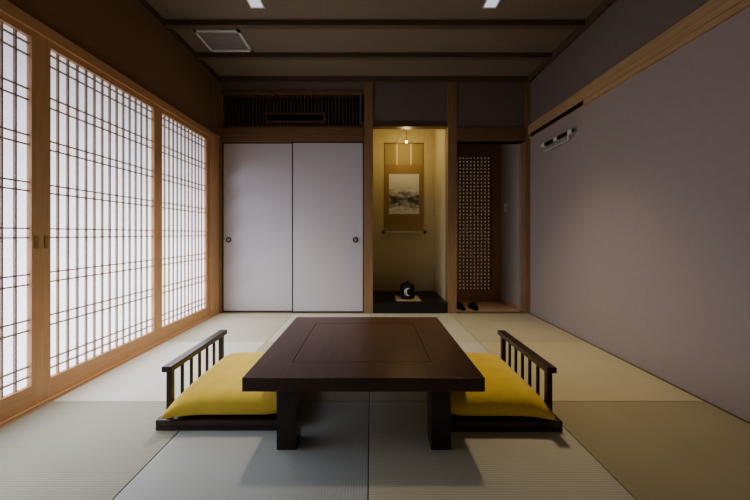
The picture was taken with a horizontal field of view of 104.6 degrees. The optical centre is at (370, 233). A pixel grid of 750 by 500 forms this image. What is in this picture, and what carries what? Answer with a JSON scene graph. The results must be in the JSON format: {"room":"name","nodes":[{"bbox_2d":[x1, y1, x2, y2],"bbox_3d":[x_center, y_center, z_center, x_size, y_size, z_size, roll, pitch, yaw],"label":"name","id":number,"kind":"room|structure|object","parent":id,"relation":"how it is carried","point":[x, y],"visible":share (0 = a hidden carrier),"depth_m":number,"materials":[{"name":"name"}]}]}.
{"room":"japanese tatami room","nodes":[
{"label":"japanese tatami room","id":0,"kind":"room"},
{"bbox_2d":[0,0,212,422],"bbox_3d":[-1.893,-0.492,1.560,0.155,2.835,3.820,0,0,0],"label":"wall","id":1,"kind":"structure","parent":0,"point":[99,136],"depth_m":1.92,"materials":[{"name":"white paper"}]},
{"bbox_2d":[0,0,218,426],"bbox_3d":[-1.855,-0.440,1.600,0.110,2.840,3.720,0,0,0],"label":"trim","id":2,"kind":"structure","parent":1,"relation":"attached to","point":[6,7],"depth_m":2.54,"materials":[{"name":"brown wood"}]},
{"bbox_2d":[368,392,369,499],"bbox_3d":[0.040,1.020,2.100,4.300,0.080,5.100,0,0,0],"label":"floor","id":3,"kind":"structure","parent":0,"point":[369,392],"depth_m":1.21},
{"bbox_2d":[373,291,447,312],"bbox_3d":[0.468,0.877,3.791,0.887,0.125,0.718,0,0,0],"label":"platform","id":4,"kind":"object","parent":3,"relation":"on","point":[383,301],"visible":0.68,"depth_m":3.44,"materials":[{"name":"black paint"}]},
{"bbox_2d":[395,296,420,300],"bbox_3d":[0.458,0.812,3.660,0.300,0.006,0.300,0,0,0],"label":"pad","id":5,"kind":"object","parent":4,"relation":"on","point":[398,298],"visible":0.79,"depth_m":3.58,"materials":[{"name":"wicker"}]},
{"bbox_2d":[400,281,413,298],"bbox_3d":[0.458,0.701,3.659,0.176,0.216,0.177,0,0,0],"label":"incense burner","id":6,"kind":"object","parent":5,"relation":"on","point":[407,288],"visible":1,"depth_m":3.59,"materials":[{"name":"ceramic"}]},
{"bbox_2d":[217,82,529,312],"bbox_3d":[0.040,-0.465,3.489,3.900,2.890,0.122,0,0,0],"label":"wall","id":7,"kind":"structure","parent":0,"point":[454,134],"depth_m":3.44,"materials":[{"name":"brown wood"}]},
{"bbox_2d":[222,142,291,311],"bbox_3d":[-1.355,-0.082,3.491,0.861,2.036,0.024,0,0,0],"label":"door","id":8,"kind":"structure","parent":7,"relation":"in","point":[256,176],"depth_m":3.48,"materials":[{"name":"white paper"}]},
{"bbox_2d":[221,94,363,126],"bbox_3d":[-0.934,-1.463,3.498,1.702,0.395,0.104,0,0,0],"label":"grille","id":9,"kind":"object","parent":7,"relation":"in","point":[235,112],"depth_m":3.45,"materials":[{"name":"brown wood"}]},
{"bbox_2d":[292,142,363,311],"bbox_3d":[-0.513,-0.082,3.468,0.861,2.036,0.024,0,0,0],"label":"door","id":10,"kind":"structure","parent":7,"relation":"in","point":[328,177],"depth_m":3.46,"materials":[{"name":"white paper"}]},
{"bbox_2d":[0,313,749,427],"bbox_3d":[0.030,0.960,1.610,3.720,0.040,3.720,0,0,0],"label":"trim","id":11,"kind":"structure","parent":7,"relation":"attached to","point":[218,313],"depth_m":1.82,"materials":[{"name":"brown wood"}]},
{"bbox_2d":[146,0,603,75],"bbox_3d":[0.040,-1.900,1.600,4.100,0.080,3.900,0,0,0],"label":"ceiling","id":12,"kind":"structure","parent":0,"point":[259,40],"depth_m":2.73,"materials":[{"name":"brown wood"}]},
{"bbox_2d":[193,29,252,51],"bbox_3d":[-1.410,-1.854,2.790,0.420,0.012,0.310,0,0,0],"label":"ceiling vent grille","id":13,"kind":"object","parent":12,"relation":"attached to","point":[216,40],"depth_m":2.78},
{"bbox_2d":[246,0,264,7],"bbox_3d":[-0.930,-1.857,2.325,0.118,0.006,0.118,0,0,0],"label":"recessed light","id":14,"kind":"object","parent":12,"relation":"in","point":[252,3],"visible":1,"depth_m":2.33,"materials":[{"name":"white plastic"}]},
{"bbox_2d":[196,53,551,59],"bbox_3d":[0.040,-1.835,2.995,3.800,0.050,0.050,0,0,0],"label":"ceiling beam","id":15,"kind":"structure","parent":12,"relation":"attached to","point":[200,56],"depth_m":2.97,"materials":[{"name":"brown wood"}]},
{"bbox_2d":[165,20,584,28],"bbox_3d":[0.040,-1.835,2.540,3.800,0.050,0.050,0,0,0],"label":"ceiling beam","id":16,"kind":"structure","parent":12,"relation":"attached to","point":[170,24],"depth_m":2.52,"materials":[{"name":"brown wood"}]},
{"bbox_2d":[482,0,500,7],"bbox_3d":[0.970,-1.857,2.325,0.118,0.006,0.118,0,0,0],"label":"recessed light","id":17,"kind":"object","parent":12,"relation":"in","point":[488,3],"visible":1,"depth_m":2.33,"materials":[{"name":"white plastic"}]},
{"bbox_2d":[0,313,749,499],"bbox_3d":[0.040,0.960,2.080,3.667,0.040,2.717,0,0,0],"label":"floor","id":18,"kind":"structure","parent":0,"point":[403,465],"depth_m":1.29,"materials":[{"name":"beige wicker"}]},
{"bbox_2d":[156,330,276,430],"bbox_3d":[-0.728,0.790,1.665,0.605,0.300,0.616,0,0,0],"label":"zaisu","id":19,"kind":"object","parent":18,"relation":"on","point":[216,401],"visible":0.72,"depth_m":1.41,"materials":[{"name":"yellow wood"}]},
{"bbox_2d":[242,317,484,449],"bbox_3d":[-0.032,0.775,1.679,1.029,0.330,0.903,0,0,0],"label":"table","id":20,"kind":"object","parent":18,"relation":"on","point":[313,354],"visible":1,"depth_m":1.34,"materials":[{"name":"brown wood"}]},
{"bbox_2d":[451,330,562,431],"bbox_3d":[0.637,0.790,1.655,0.545,0.300,0.616,0,0,0],"label":"zaisu","id":21,"kind":"object","parent":18,"relation":"on","point":[508,403],"visible":0.73,"depth_m":1.40,"materials":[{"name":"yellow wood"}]},
{"bbox_2d":[373,129,520,310],"bbox_3d":[0.942,-0.410,3.880,1.936,2.700,0.700,0,0,0],"label":"wall","id":22,"kind":"structure","parent":0,"point":[419,259],"depth_m":4.15,"materials":[{"name":"paint"}]},
{"bbox_2d":[382,129,425,232],"bbox_3d":[0.470,-0.756,4.126,0.630,1.494,0.032,0,0,0],"label":"scroll","id":23,"kind":"object","parent":22,"relation":"attached to","point":[403,161],"visible":0.96,"depth_m":4.14,"materials":[{"name":"paper"}]},
{"bbox_2d":[457,144,500,301],"bbox_3d":[1.405,-0.210,4.047,0.799,2.300,0.034,0,0,0],"label":"lattice door","id":24,"kind":"structure","parent":22,"relation":"in","point":[478,165],"depth_m":4.03,"materials":[{"name":"brown wood"}]},
{"bbox_2d":[500,297,517,310],"bbox_3d":[1.800,0.910,3.790,0.010,0.060,0.480,0,0,0],"label":"baseboard","id":25,"kind":"structure","parent":22,"relation":"attached to","point":[510,304],"depth_m":3.76,"materials":[{"name":"brown wood"}]},
{"bbox_2d":[457,302,516,310],"bbox_3d":[1.411,0.960,3.800,0.788,0.040,0.580,0,0,0],"label":"floor","id":26,"kind":"structure","parent":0,"point":[482,306],"depth_m":3.71,"materials":[{"name":"brown wood"}]},
{"bbox_2d":[457,302,477,310],"bbox_3d":[1.215,0.906,3.680,0.288,0.068,0.259,0,0,0],"label":"slippers","id":27,"kind":"object","parent":26,"relation":"on","point":[472,305],"visible":0.8,"depth_m":3.69,"materials":[{"name":"black"}]},
{"bbox_2d":[530,0,749,421],"bbox_3d":[1.950,-0.465,1.560,0.120,2.890,3.820,0,0,0],"label":"wall","id":28,"kind":"structure","parent":0,"point":[640,220],"depth_m":1.94,"materials":[{"name":"paint"}]},
{"bbox_2d":[133,0,616,82],"bbox_3d":[0.040,-1.827,1.600,3.800,0.065,3.740,0,0,0],"label":"trim","id":29,"kind":"structure","parent":28,"relation":"attached to","point":[144,5],"depth_m":3.42,"materials":[{"name":"brown wood"}]},
{"bbox_2d":[541,129,573,151],"bbox_3d":[1.864,-0.921,2.900,0.052,0.093,0.480,0,0,0],"label":"hook","id":30,"kind":"object","parent":28,"relation":"attached to","point":[571,131],"visible":1,"depth_m":2.86,"materials":[{"name":"silver metal"}]},
{"bbox_2d":[528,0,749,137],"bbox_3d":[1.875,-1.210,1.600,0.030,0.150,3.700,0,0,0],"label":"trim","id":31,"kind":"structure","parent":28,"relation":"attached to","point":[712,13],"depth_m":1.93,"materials":[{"name":"brown wood"}]}
]}

